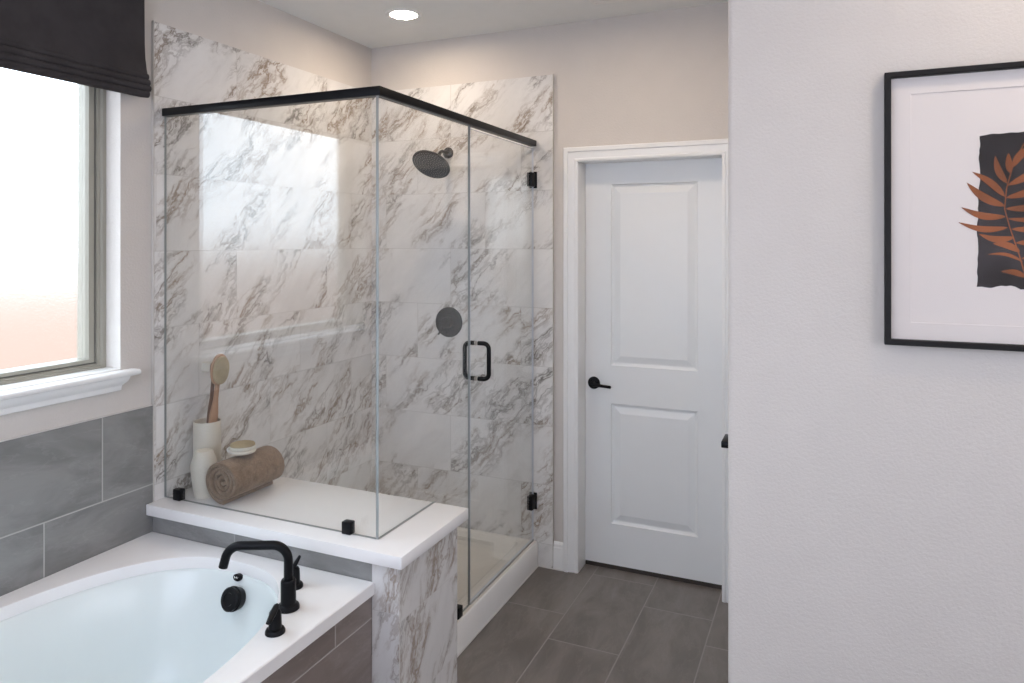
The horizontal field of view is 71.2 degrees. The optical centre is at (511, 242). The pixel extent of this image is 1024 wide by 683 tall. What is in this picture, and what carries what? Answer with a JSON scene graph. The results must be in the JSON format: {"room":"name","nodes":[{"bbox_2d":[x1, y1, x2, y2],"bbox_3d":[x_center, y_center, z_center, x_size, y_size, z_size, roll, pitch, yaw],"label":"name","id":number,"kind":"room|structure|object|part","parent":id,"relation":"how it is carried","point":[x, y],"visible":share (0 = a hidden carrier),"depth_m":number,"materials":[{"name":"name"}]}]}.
{"room":"bathroom","nodes":[
{"label":"bathroom","id":0,"kind":"room"},
{"bbox_2d":[0,0,371,501],"bbox_3d":[-1.713,0.270,2.087,0.150,2.718,4.520,0,0,24],"label":"wall","id":1,"kind":"structure","parent":0,"point":[269,210],"depth_m":3.14,"materials":[{"name":"stone"}]},
{"bbox_2d":[0,84,140,415],"bbox_3d":[-1.696,-0.138,2.075,0.192,1.346,1.260,0,0,24],"label":"window","id":2,"kind":"structure","parent":1,"relation":"in","point":[23,388],"depth_m":2.57,"materials":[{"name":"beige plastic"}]},
{"bbox_3d":[-1.748,-0.177,2.114,0.065,1.269,1.140,0,0,24],"label":"frame","id":3,"kind":"part","parent":2,"relation":"part of","materials":[{"name":"beige plastic"}]},
{"bbox_2d":[0,405,151,441],"bbox_3d":[-1.741,0.617,1.853,0.006,0.004,1.869,0,0,24],"label":"trim","id":4,"kind":"structure","parent":1,"relation":"attached to","point":[148,405],"depth_m":2.42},
{"bbox_2d":[0,0,151,97],"bbox_3d":[-1.617,-0.762,2.056,0.070,0.458,1.291,0,0,24],"label":"roman shade","id":5,"kind":"object","parent":1,"relation":"attached to","point":[100,44],"visible":1,"depth_m":2.40,"materials":[{"name":"grey fabric"}]},
{"bbox_2d":[0,406,152,595],"bbox_3d":[-1.740,0.974,1.853,0.009,0.710,1.869,0,0,24],"label":"tile","id":6,"kind":"structure","parent":1,"relation":"attached to","point":[71,495],"depth_m":2.42,"materials":[{"name":"grey tile"}]},
{"bbox_2d":[151,20,153,500],"bbox_3d":[-1.361,0.070,2.710,0.012,1.822,0.004,0,0,24],"label":"trim","id":7,"kind":"structure","parent":1,"relation":"attached to","point":[152,21],"depth_m":2.71,"materials":[{"name":"metal"}]},
{"bbox_2d":[153,517,456,682],"bbox_3d":[-0.780,1.326,2.659,1.096,0.607,0.388,0,0,24],"label":"wall","id":8,"kind":"structure","parent":0,"point":[414,607],"depth_m":2.39,"materials":[{"name":"stone"}]},
{"bbox_2d":[146,477,467,569],"bbox_3d":[-0.765,1.002,2.659,1.122,0.041,0.455,0,0,24],"label":"stone ledge","id":9,"kind":"object","parent":8,"relation":"on","point":[307,502],"visible":0.76,"depth_m":2.55,"materials":[{"name":"white stone"}]},
{"bbox_2d":[190,448,217,498],"bbox_3d":[-1.191,0.892,2.764,0.100,0.178,0.100,0,0,24],"label":"ceramic jar","id":10,"kind":"object","parent":9,"relation":"on","point":[203,458],"visible":0.84,"depth_m":2.73,"materials":[{"name":"white ceramic"}]},
{"bbox_2d":[193,418,220,461],"bbox_3d":[-1.224,0.849,2.870,0.106,0.266,0.106,0,0,24],"label":"holder","id":11,"kind":"object","parent":9,"relation":"on","point":[205,435],"visible":0.38,"depth_m":2.83,"materials":[{"name":"white ceramic"}]},
{"bbox_2d":[201,362,214,422],"bbox_3d":[-1.224,0.727,2.895,0.056,0.482,0.045,0,0,4],"label":"bath brush","id":12,"kind":"object","parent":11,"relation":"in","point":[206,366],"visible":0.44,"depth_m":2.88,"materials":[{"name":"brown wood"}]},
{"bbox_3d":[-1.224,0.746,2.894,0.044,0.443,0.042,0,0,24],"label":"handle","id":13,"kind":"part","parent":12,"relation":"part of","materials":[{"name":"brown wood"}]},
{"bbox_2d":[208,354,228,422],"bbox_3d":[-1.182,0.707,2.866,0.091,0.522,0.069,0,0,24],"label":"bath brush","id":14,"kind":"object","parent":11,"relation":"in","point":[219,371],"visible":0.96,"depth_m":2.85,"materials":[{"name":"brown wood"}]},
{"bbox_3d":[-1.202,0.764,2.863,0.066,0.409,0.030,0,0,-7],"label":"handle","id":15,"kind":"part","parent":14,"relation":"part of","materials":[{"name":"brown wood"}]},
{"bbox_2d":[206,445,284,504],"bbox_3d":[-1.035,0.901,2.786,0.159,0.156,0.265,0,0,24],"label":"rolled towel","id":16,"kind":"object","parent":9,"relation":"on","point":[236,477],"visible":1,"depth_m":2.70,"materials":[{"name":"brown fabric"}]},
{"bbox_2d":[226,440,255,455],"bbox_3d":[-1.043,0.793,2.762,0.105,0.040,0.100,0,0,-31],"label":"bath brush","id":17,"kind":"object","parent":16,"relation":"on","point":[242,447],"visible":1,"depth_m":2.73,"materials":[{"name":"brown wood"}]},
{"bbox_2d":[164,96,375,538],"bbox_3d":[-0.891,0.249,2.559,0.971,1.464,0.028,0,0,24],"label":"glass panel","id":18,"kind":"object","parent":9,"relation":"on","point":[348,526],"visible":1,"depth_m":2.75,"materials":[{"name":"clear glass"}]},
{"bbox_2d":[162,86,535,146],"bbox_3d":[-0.610,-0.498,3.172,0.994,0.030,1.381,0,0,24],"label":"header rail","id":19,"kind":"object","parent":18,"relation":"on","point":[375,91],"visible":0.92,"depth_m":2.58,"materials":[{"name":"black metal"}]},
{"bbox_2d":[261,597,371,682],"bbox_3d":[-1.246,1.380,1.731,0.993,0.497,1.685,0,0,24],"label":"wall","id":20,"kind":"structure","parent":0,"point":[343,653],"depth_m":2.15,"materials":[{"name":"grey tile"}]},
{"bbox_2d":[0,532,373,682],"bbox_3d":[-1.241,1.063,1.729,1.003,0.137,1.686,0,0,24],"label":"tub deck","id":21,"kind":"object","parent":20,"relation":"on","point":[325,598],"depth_m":2.27,"materials":[{"name":"white stone"}]},
{"bbox_2d":[0,568,277,682],"bbox_3d":[-1.240,1.319,1.745,0.904,0.386,1.564,0,0,24],"label":"bathtub","id":22,"kind":"object","parent":21,"relation":"in","point":[176,625],"visible":0.91,"depth_m":2.36,"materials":[{"name":"white ceramic"}]},
{"bbox_2d":[218,540,299,613],"bbox_3d":[-0.752,0.991,2.138,0.236,0.202,0.065,0,0,4],"label":"tub spout","id":23,"kind":"object","parent":21,"relation":"on","point":[288,604],"visible":0.96,"depth_m":2.12,"materials":[{"name":"black metal"}]},
{"bbox_3d":[-0.762,0.948,2.129,0.218,0.117,0.026,0,0,-2],"label":"spout","id":24,"kind":"part","parent":23,"relation":"part of","materials":[{"name":"black metal"}]},
{"bbox_3d":[-0.662,1.029,1.980,0.019,0.023,0.078,0,0,0],"label":"lever","id":25,"kind":"part","parent":21,"relation":"part of","materials":[{"name":"black metal"}]},
{"bbox_3d":[-0.667,1.054,1.987,0.057,0.074,0.083,0,0,24],"label":"tub faucet handle","id":26,"kind":"part","parent":21,"relation":"part of","materials":[{"name":"black metal"}]},
{"bbox_3d":[-0.684,1.016,2.268,0.029,0.042,0.019,0,0,-24],"label":"lever","id":27,"kind":"part","parent":21,"relation":"part of","materials":[{"name":"black metal"}]},
{"bbox_3d":[-0.690,1.043,2.266,0.055,0.097,0.055,0,0,24],"label":"tub faucet handle","id":28,"kind":"part","parent":21,"relation":"part of","materials":[{"name":"black metal"}]},
{"bbox_2d":[258,0,727,48],"bbox_3d":[0.313,-1.140,1.218,4.560,0.100,4.840,0,0,24],"label":"ceiling","id":29,"kind":"structure","parent":0,"point":[366,23],"depth_m":3.42,"materials":[{"name":"paint"}]},
{"bbox_2d":[385,8,421,19],"bbox_3d":[-0.516,-1.085,3.412,0.174,0.006,0.174,0,0,24],"label":"recessed light","id":30,"kind":"object","parent":29,"relation":"in","point":[397,13],"visible":1,"depth_m":3.40,"materials":[{"name":"white paint"}]},
{"bbox_2d":[371,2,727,567],"bbox_3d":[0.192,0.271,3.657,2.091,2.718,0.152,0,0,24],"label":"wall","id":31,"kind":"structure","parent":0,"point":[423,219],"depth_m":3.69,"materials":[{"name":"stone"}]},
{"bbox_2d":[412,147,452,177],"bbox_3d":[-0.393,-0.418,3.690,0.202,0.174,0.259,0,0,24],"label":"shower","id":32,"kind":"object","parent":31,"relation":"attached to","point":[431,164],"visible":1,"depth_m":3.64,"materials":[{"name":"black metal"}]},
{"bbox_3d":[-0.371,-0.453,3.734,0.019,0.064,0.151,0,0,24],"label":"arm","id":33,"kind":"part","parent":32,"relation":"part of","materials":[{"name":"black metal"}]},
{"bbox_2d":[436,307,461,336],"bbox_3d":[-0.343,0.425,3.787,0.160,0.160,0.041,0,0,24],"label":"shower valve","id":34,"kind":"object","parent":31,"relation":"attached to","point":[448,319],"visible":1,"depth_m":3.79,"materials":[{"name":"black metal"}]},
{"bbox_3d":[-0.345,0.425,3.783,0.058,0.058,0.032,0,0,24],"label":"knob","id":35,"kind":"part","parent":34,"relation":"part of","materials":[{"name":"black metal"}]},
{"bbox_2d":[463,129,536,604],"bbox_3d":[-0.034,0.515,3.286,0.132,1.972,0.708,0,0,24],"label":"shower door","id":36,"kind":"structure","parent":31,"relation":"attached to","point":[531,176],"depth_m":3.56,"materials":[{"name":"clear glass"}]},
{"bbox_2d":[474,340,478,380],"bbox_3d":[-0.149,0.501,3.025,0.015,0.171,0.021,0,0,24],"label":"washer","id":37,"kind":"object","parent":36,"relation":"in","point":[475,342],"depth_m":3.02,"materials":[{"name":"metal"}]},
{"bbox_3d":[-0.149,0.501,3.025,0.132,0.168,0.019,0,0,24],"label":"pull handle","id":38,"kind":"part","parent":36,"relation":"part of","materials":[{"name":"black metal"}]},
{"bbox_2d":[457,565,562,657],"bbox_3d":[-0.015,1.626,3.098,0.134,0.007,1.032,0,0,24],"label":"trim","id":39,"kind":"structure","parent":31,"relation":"attached to","point":[496,612],"depth_m":3.18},
{"bbox_2d":[553,74,553,546],"bbox_3d":[0.207,0.395,3.572,0.003,2.470,0.014,0,0,24],"label":"trim","id":40,"kind":"structure","parent":31,"relation":"attached to","point":[553,74],"depth_m":3.57,"materials":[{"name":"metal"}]},
{"bbox_2d":[553,541,562,569],"bbox_3d":[0.232,1.562,3.561,0.053,0.136,0.014,0,0,24],"label":"baseboard","id":41,"kind":"structure","parent":31,"relation":"attached to","point":[558,546],"depth_m":3.56,"materials":[{"name":"white paint"}]},
{"bbox_2d":[563,138,727,602],"bbox_3d":[0.666,0.580,3.444,0.834,2.098,0.160,0,0,24],"label":"door","id":42,"kind":"structure","parent":31,"relation":"in","point":[645,225],"depth_m":3.49,"materials":[{"name":"paint"}]},
{"bbox_3d":[0.435,0.707,3.567,0.130,0.062,0.050,0,0,24],"label":"handle","id":43,"kind":"part","parent":42,"relation":"part of","materials":[{"name":"black metal"}]},
{"bbox_2d":[457,563,727,682],"bbox_3d":[0.313,1.678,1.216,4.560,0.100,4.840,0,0,24],"label":"floor","id":44,"kind":"structure","parent":0,"point":[595,624],"depth_m":2.98,"materials":[{"name":"grey tile"}]},
{"bbox_2d":[457,527,537,654],"bbox_3d":[-0.534,1.566,3.328,1.002,0.127,1.030,0,0,24],"label":"shower pan","id":45,"kind":"object","parent":44,"relation":"on","point":[489,552],"visible":0.09,"depth_m":3.38,"materials":[{"name":"beige plastic"}]},
{"bbox_2d":[376,95,469,619],"bbox_3d":[-0.311,0.509,2.657,0.032,1.985,0.658,0,0,24],"label":"glass panel","id":46,"kind":"object","parent":45,"relation":"on","point":[460,610],"visible":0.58,"depth_m":2.36,"materials":[{"name":"glass"}]},
{"bbox_2d":[721,434,727,447],"bbox_3d":[0.870,0.576,2.698,0.077,2.106,0.973,0,0,24],"label":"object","id":47,"kind":"structure","parent":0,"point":[724,443],"depth_m":2.43,"materials":[{"name":"paint"}]},
{"bbox_2d":[728,0,1023,682],"bbox_3d":[1.900,0.270,2.201,2.209,2.718,1.440,0,0,24],"label":"wall","id":48,"kind":"structure","parent":0,"point":[876,489],"depth_m":1.86,"materials":[{"name":"paint"}]},
{"bbox_2d":[884,61,1023,351],"bbox_3d":[1.249,-0.085,1.684,0.662,0.687,0.028,0,0,24],"label":"framed print","id":49,"kind":"object","parent":48,"relation":"attached to","point":[954,136],"visible":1,"depth_m":1.76,"materials":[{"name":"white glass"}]}
]}

